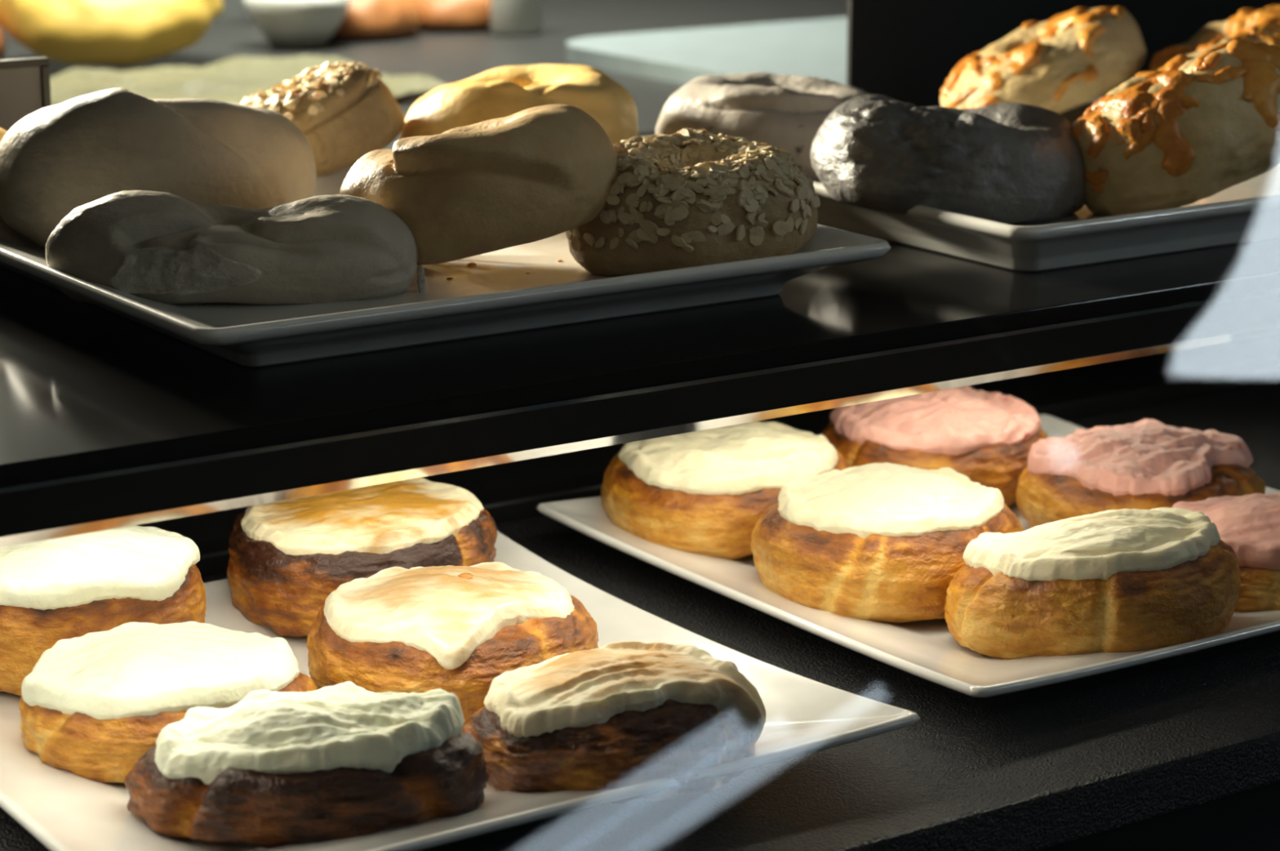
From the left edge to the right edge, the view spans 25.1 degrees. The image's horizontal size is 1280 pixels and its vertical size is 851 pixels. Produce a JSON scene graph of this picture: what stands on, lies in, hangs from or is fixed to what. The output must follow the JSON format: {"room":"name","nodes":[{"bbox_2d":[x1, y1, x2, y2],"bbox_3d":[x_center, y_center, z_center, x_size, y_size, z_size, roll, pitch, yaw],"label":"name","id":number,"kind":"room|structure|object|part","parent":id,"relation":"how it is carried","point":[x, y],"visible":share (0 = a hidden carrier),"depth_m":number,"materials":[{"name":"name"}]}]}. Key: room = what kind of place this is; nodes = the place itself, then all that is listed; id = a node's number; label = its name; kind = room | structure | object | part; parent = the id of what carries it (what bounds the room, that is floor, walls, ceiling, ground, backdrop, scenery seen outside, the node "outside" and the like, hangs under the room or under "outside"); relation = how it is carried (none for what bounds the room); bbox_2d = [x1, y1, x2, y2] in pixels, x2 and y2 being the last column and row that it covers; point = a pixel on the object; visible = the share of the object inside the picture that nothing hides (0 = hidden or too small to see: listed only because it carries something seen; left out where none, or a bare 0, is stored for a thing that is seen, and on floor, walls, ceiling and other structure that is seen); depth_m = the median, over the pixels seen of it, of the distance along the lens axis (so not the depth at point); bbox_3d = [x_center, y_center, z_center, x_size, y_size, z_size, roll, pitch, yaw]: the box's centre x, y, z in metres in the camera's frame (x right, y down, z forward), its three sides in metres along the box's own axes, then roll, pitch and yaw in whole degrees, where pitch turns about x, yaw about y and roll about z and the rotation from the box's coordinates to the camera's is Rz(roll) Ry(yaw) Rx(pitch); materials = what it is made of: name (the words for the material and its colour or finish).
{"room":"food shop","nodes":[
{"label":"food shop","id":0,"kind":"room"},
{"bbox_2d":[0,0,249,33],"bbox_3d":[-0.407,-0.658,2.300,7.000,2.800,0.080,-9,17,-33],"label":"wall","id":1,"kind":"structure","parent":0,"point":[232,8],"depth_m":2.38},
{"bbox_3d":[1.039,1.244,0.568,7.000,0.050,5.250,-9,17,-33],"label":"floor","id":2,"kind":"structure","parent":0,"visible":0},
{"bbox_2d":[0,0,1279,850],"bbox_3d":[0.277,0.256,1.438,2.250,1.445,0.620,-9,17,-33],"label":"display case","id":3,"kind":"object","parent":2,"relation":"on","point":[108,420],"visible":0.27,"depth_m":1.02,"materials":[{"name":"black glass"}]},
{"bbox_2d":[0,57,51,131],"bbox_3d":[-0.299,-0.123,1.254,0.090,0.069,0.005,-9,17,-33],"label":"sign holder","id":4,"kind":"object","parent":3,"relation":"on","point":[24,82],"visible":0.44,"depth_m":1.27,"materials":[{"name":"black metal"}]},
{"bbox_3d":[-0.299,-0.155,1.246,0.089,0.004,0.005,-9,17,-33],"label":"frame rail","id":5,"kind":"part","parent":4,"relation":"part of","materials":[{"name":"black metal"}]},
{"bbox_2d":[0,163,890,367],"bbox_3d":[-0.103,-0.068,1.134,0.290,0.022,0.290,-9,17,-33],"label":"square plate","id":6,"kind":"object","parent":3,"relation":"on","point":[495,295],"visible":0.39,"depth_m":1.03,"materials":[{"name":"white ceramic"}]},
{"bbox_2d":[0,127,7,222],"bbox_3d":[-0.286,-0.102,1.191,0.066,0.042,0.067,0,14,-2],"label":"bagel","id":7,"kind":"object","parent":6,"relation":"on","point":[2,132],"visible":0.12,"depth_m":1.18,"materials":[{"name":"food"}]},
{"bbox_2d":[0,87,315,247],"bbox_3d":[-0.198,-0.110,1.174,0.129,0.066,0.132,0,14,-2],"label":"bagel","id":8,"kind":"object","parent":6,"relation":"on","point":[56,160],"visible":0.59,"depth_m":1.12,"materials":[{"name":"beige food"}]},
{"bbox_2d":[45,190,417,306],"bbox_3d":[-0.149,-0.066,1.055,0.136,0.038,0.068,0,14,-2],"label":"bagel","id":9,"kind":"object","parent":6,"relation":"on","point":[162,246],"visible":0.98,"depth_m":1.04,"materials":[{"name":"grey food"}]},
{"bbox_2d":[240,62,404,176],"bbox_3d":[-0.144,-0.134,1.286,0.079,0.057,0.067,-1,14,-2],"label":"bagel","id":10,"kind":"object","parent":6,"relation":"on","point":[345,113],"visible":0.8,"depth_m":1.26,"materials":[{"name":"beige food"}]},
{"bbox_2d":[416,264,425,293],"bbox_3d":[-0.081,-0.053,1.059,0.003,0.012,0.002,-9,17,-33],"label":"crumb","id":11,"kind":"object","parent":6,"relation":"on","point":[420,278],"visible":1,"depth_m":1.06,"materials":[{"name":"food"}]},
{"bbox_2d":[466,262,476,266],"bbox_3d":[-0.065,-0.062,1.111,0.004,0.002,0.003,-9,17,-33],"label":"crumb","id":12,"kind":"object","parent":6,"relation":"on","point":[471,264],"visible":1,"depth_m":1.11,"materials":[{"name":"brown food"}]},
{"bbox_2d":[338,103,617,265],"bbox_3d":[-0.061,-0.092,1.096,0.109,0.060,0.090,-1,14,-6],"label":"bagel","id":13,"kind":"object","parent":6,"relation":"on","point":[531,175],"visible":0.91,"depth_m":1.06,"materials":[{"name":"beige food"}]},
{"bbox_2d":[400,64,638,144],"bbox_3d":[-0.055,-0.137,1.315,0.108,0.049,0.098,3,14,10],"label":"bagel","id":14,"kind":"object","parent":6,"relation":"on","point":[508,91],"visible":0.45,"depth_m":1.28,"materials":[{"name":"yellow food"}]},
{"bbox_2d":[564,127,820,275],"bbox_3d":[0.020,-0.086,1.109,0.099,0.050,0.091,0,14,1],"label":"bagel","id":15,"kind":"object","parent":6,"relation":"on","point":[686,197],"visible":0.91,"depth_m":1.08,"materials":[{"name":"beige food"}]},
{"bbox_2d":[0,530,919,850],"bbox_3d":[-0.105,0.098,1.006,0.289,0.022,0.289,-9,17,-33],"label":"square plate","id":16,"kind":"object","parent":3,"relation":"on","point":[63,809],"visible":0.31,"depth_m":0.94,"materials":[{"name":"white ceramic"}]},
{"bbox_2d":[0,524,206,695],"bbox_3d":[-0.206,0.063,1.050,0.095,0.049,0.088,0,14,-2],"label":"roll","id":17,"kind":"object","parent":16,"relation":"on","point":[52,590],"visible":0.67,"depth_m":1.02,"materials":[{"name":"white food"}]},
{"bbox_2d":[18,620,316,782],"bbox_3d":[-0.159,0.090,0.972,0.100,0.035,0.087,0,14,-2],"label":"roll","id":18,"kind":"object","parent":16,"relation":"on","point":[92,704],"visible":0.88,"depth_m":0.95,"materials":[{"name":"white food"}]},
{"bbox_2d":[124,680,488,847],"bbox_3d":[-0.105,0.104,0.906,0.114,0.040,0.064,-2,14,-8],"label":"roll","id":19,"kind":"object","parent":16,"relation":"on","point":[268,768],"visible":1,"depth_m":0.89,"materials":[{"name":"brown food"}]},
{"bbox_2d":[226,476,497,636],"bbox_3d":[-0.110,0.048,1.126,0.106,0.042,0.111,1,14,4],"label":"roll","id":20,"kind":"object","parent":16,"relation":"on","point":[286,557],"visible":0.79,"depth_m":1.09,"materials":[{"name":"brown food"}]},
{"bbox_2d":[306,561,599,724],"bbox_3d":[-0.066,0.074,1.023,0.104,0.041,0.100,0,14,-2],"label":"roll","id":21,"kind":"object","parent":16,"relation":"on","point":[455,629],"visible":0.84,"depth_m":1.00,"materials":[{"name":"white food"}]},
{"bbox_2d":[462,640,766,803],"bbox_3d":[-0.009,0.095,0.946,0.101,0.038,0.074,0,14,-2],"label":"roll","id":22,"kind":"object","parent":16,"relation":"on","point":[615,714],"visible":0.98,"depth_m":0.92,"materials":[{"name":"brown food"}]},
{"bbox_2d":[0,237,1279,487],"bbox_3d":[0.247,-0.117,1.389,2.250,0.007,0.415,-9,17,-33],"label":"shelf","id":23,"kind":"object","parent":3,"relation":"attached to","point":[91,395],"depth_m":1.00,"materials":[{"name":"black glass"}]},
{"bbox_3d":[0.361,-0.072,1.227,2.250,0.002,0.011,-9,17,-33],"label":"shelf trim","id":24,"kind":"part","parent":3,"relation":"part of","materials":[{"name":"metal"}]},
{"bbox_3d":[0.360,-0.063,1.231,2.250,0.017,0.012,-9,17,-33],"label":"shelf rail","id":25,"kind":"part","parent":3,"relation":"part of","materials":[{"name":"black metal"}]},
{"bbox_2d":[536,413,1279,697],"bbox_3d":[0.155,0.052,1.189,0.290,0.021,0.290,-9,17,-33],"label":"square plate","id":26,"kind":"object","parent":3,"relation":"on","point":[926,649],"visible":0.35,"depth_m":1.08,"materials":[{"name":"white ceramic"}]},
{"bbox_2d":[600,421,851,559],"bbox_3d":[0.039,0.023,1.229,0.111,0.040,0.119,0,14,-2],"label":"roll","id":27,"kind":"object","parent":26,"relation":"on","point":[705,491],"visible":0.77,"depth_m":1.19,"materials":[{"name":"brown food"}]},
{"bbox_2d":[750,462,1023,622],"bbox_3d":[0.099,0.042,1.138,0.108,0.048,0.106,0,14,-2],"label":"roll","id":28,"kind":"object","parent":26,"relation":"on","point":[886,541],"visible":0.92,"depth_m":1.10,"materials":[{"name":"brown food"}]},
{"bbox_2d":[822,385,1047,506],"bbox_3d":[0.132,0.006,1.292,0.104,0.043,0.112,0,14,-2],"label":"roll","id":29,"kind":"object","parent":26,"relation":"on","point":[986,437],"visible":0.64,"depth_m":1.26,"materials":[{"name":"pink food"}]},
{"bbox_2d":[944,506,1240,658],"bbox_3d":[0.170,0.057,1.078,0.111,0.048,0.074,0,14,-2],"label":"roll","id":30,"kind":"object","parent":26,"relation":"on","point":[1122,580],"visible":1,"depth_m":1.05,"materials":[{"name":"brown food"}]},
{"bbox_2d":[1015,418,1266,527],"bbox_3d":[0.213,0.023,1.224,0.105,0.043,0.110,0,14,-2],"label":"roll","id":31,"kind":"object","parent":26,"relation":"on","point":[1144,464],"visible":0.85,"depth_m":1.20,"materials":[{"name":"pink food"}]},
{"bbox_2d":[1171,492,1279,611],"bbox_3d":[0.253,0.048,1.135,0.101,0.038,0.080,0,14,-2],"label":"roll","id":32,"kind":"object","parent":26,"relation":"on","point":[1250,524],"visible":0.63,"depth_m":1.11,"materials":[{"name":"pink food"}]},
{"bbox_2d":[640,97,1279,271],"bbox_3d":[0.190,-0.115,1.319,0.295,0.022,0.290,-9,17,-33],"label":"square plate","id":33,"kind":"object","parent":3,"relation":"on","point":[1248,211],"visible":0.31,"depth_m":1.18,"materials":[{"name":"white ceramic"}]},
{"bbox_2d":[655,71,867,179],"bbox_3d":[0.063,-0.141,1.344,0.108,0.043,0.110,-6,15,-23],"label":"bagel","id":34,"kind":"object","parent":33,"relation":"on","point":[787,113],"visible":0.62,"depth_m":1.30,"materials":[{"name":"beige food"}]},
{"bbox_2d":[810,93,1087,222],"bbox_3d":[0.132,-0.113,1.212,0.116,0.052,0.093,-6,15,-23],"label":"bagel","id":35,"kind":"object","parent":33,"relation":"on","point":[1003,162],"visible":0.97,"depth_m":1.18,"materials":[{"name":"grey food"}]},
{"bbox_2d":[940,6,1146,113],"bbox_3d":[0.204,-0.180,1.457,0.103,0.063,0.079,2,14,9],"label":"bagel","id":36,"kind":"object","parent":33,"relation":"on","point":[1074,58],"visible":0.84,"depth_m":1.43,"materials":[{"name":"beige food"}]},
{"bbox_2d":[1071,39,1279,216],"bbox_3d":[0.231,-0.126,1.215,0.098,0.075,0.084,7,16,25],"label":"bagel","id":37,"kind":"object","parent":33,"relation":"on","point":[1189,130],"visible":0.99,"depth_m":1.19,"materials":[{"name":"beige food"}]},
{"bbox_2d":[1149,4,1279,71],"bbox_3d":[0.296,-0.176,1.435,0.089,0.067,0.073,-2,14,-7],"label":"bagel","id":38,"kind":"object","parent":33,"relation":"on","point":[1263,25],"visible":0.3,"depth_m":1.43,"materials":[{"name":"food"}]},
{"bbox_3d":[0.580,-0.386,1.851,1.125,0.390,0.003,-9,17,-33],"label":"panel","id":39,"kind":"part","parent":3,"relation":"part of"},
{"bbox_3d":[0.115,0.236,2.371,2.500,1.030,0.690,-9,17,-33],"label":"countertop","id":40,"kind":"structure","parent":2,"relation":"on","visible":0,"materials":[{"name":"grey stone"}]},
{"bbox_2d":[2,0,848,149],"bbox_3d":[0.115,-0.283,2.241,2.500,0.040,0.730,-9,17,-33],"label":"countertop","id":41,"kind":"structure","parent":40,"relation":"on","point":[448,57],"depth_m":2.19,"materials":[{"name":"grey stone"}]},
{"bbox_2d":[0,26,5,59],"bbox_3d":[-0.503,-0.273,2.021,0.110,0.047,0.113,-9,17,-33],"label":"round loaf","id":42,"kind":"object","parent":41,"relation":"on","point":[2,42],"visible":0.96,"depth_m":2.02,"materials":[{"name":"orange food"}]},
{"bbox_2d":[0,0,223,66],"bbox_3d":[-0.380,-0.310,2.057,0.152,0.092,0.155,13,19,42],"label":"loaf","id":43,"kind":"object","parent":41,"relation":"on","point":[125,33],"visible":1,"depth_m":2.00,"materials":[{"name":"yellow food"}]},
{"bbox_2d":[49,54,445,106],"bbox_3d":[-0.331,-0.218,1.861,0.370,0.010,0.210,-9,17,-33],"label":"cloth","id":44,"kind":"object","parent":41,"relation":"on","point":[233,79],"visible":0.56,"depth_m":1.90,"materials":[{"name":"beige fabric"}]},
{"bbox_2d":[243,0,351,48],"bbox_3d":[-0.258,-0.306,2.169,0.084,0.040,0.084,-9,17,-33],"label":"bowl","id":45,"kind":"object","parent":41,"relation":"on","point":[285,24],"visible":1,"depth_m":2.14,"materials":[{"name":"ceramic"}]},
{"bbox_2d":[330,0,420,39],"bbox_3d":[-0.216,-0.320,2.232,0.092,0.037,0.091,-9,17,-33],"label":"round loaf","id":46,"kind":"object","parent":41,"relation":"on","point":[364,20],"visible":0.79,"depth_m":2.20,"materials":[{"name":"orange food"}]},
{"bbox_2d":[413,0,489,31],"bbox_3d":[-0.148,-0.334,2.295,0.091,0.034,0.093,-9,17,-33],"label":"round loaf","id":47,"kind":"object","parent":41,"relation":"on","point":[435,15],"visible":0.8,"depth_m":2.25,"materials":[{"name":"orange food"}]},
{"bbox_2d":[488,0,542,35],"bbox_3d":[-0.097,-0.347,2.246,0.041,0.083,0.041,-9,17,-33],"label":"jar","id":48,"kind":"object","parent":41,"relation":"on","point":[507,17],"visible":1,"depth_m":2.23,"materials":[{"name":"ceramic"}]},
{"bbox_2d":[566,17,847,85],"bbox_3d":[0.283,-0.283,2.137,0.635,0.012,0.345,-9,17,-33],"label":"cutting board","id":49,"kind":"object","parent":41,"relation":"on","point":[815,48],"visible":0.37,"depth_m":2.05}
]}

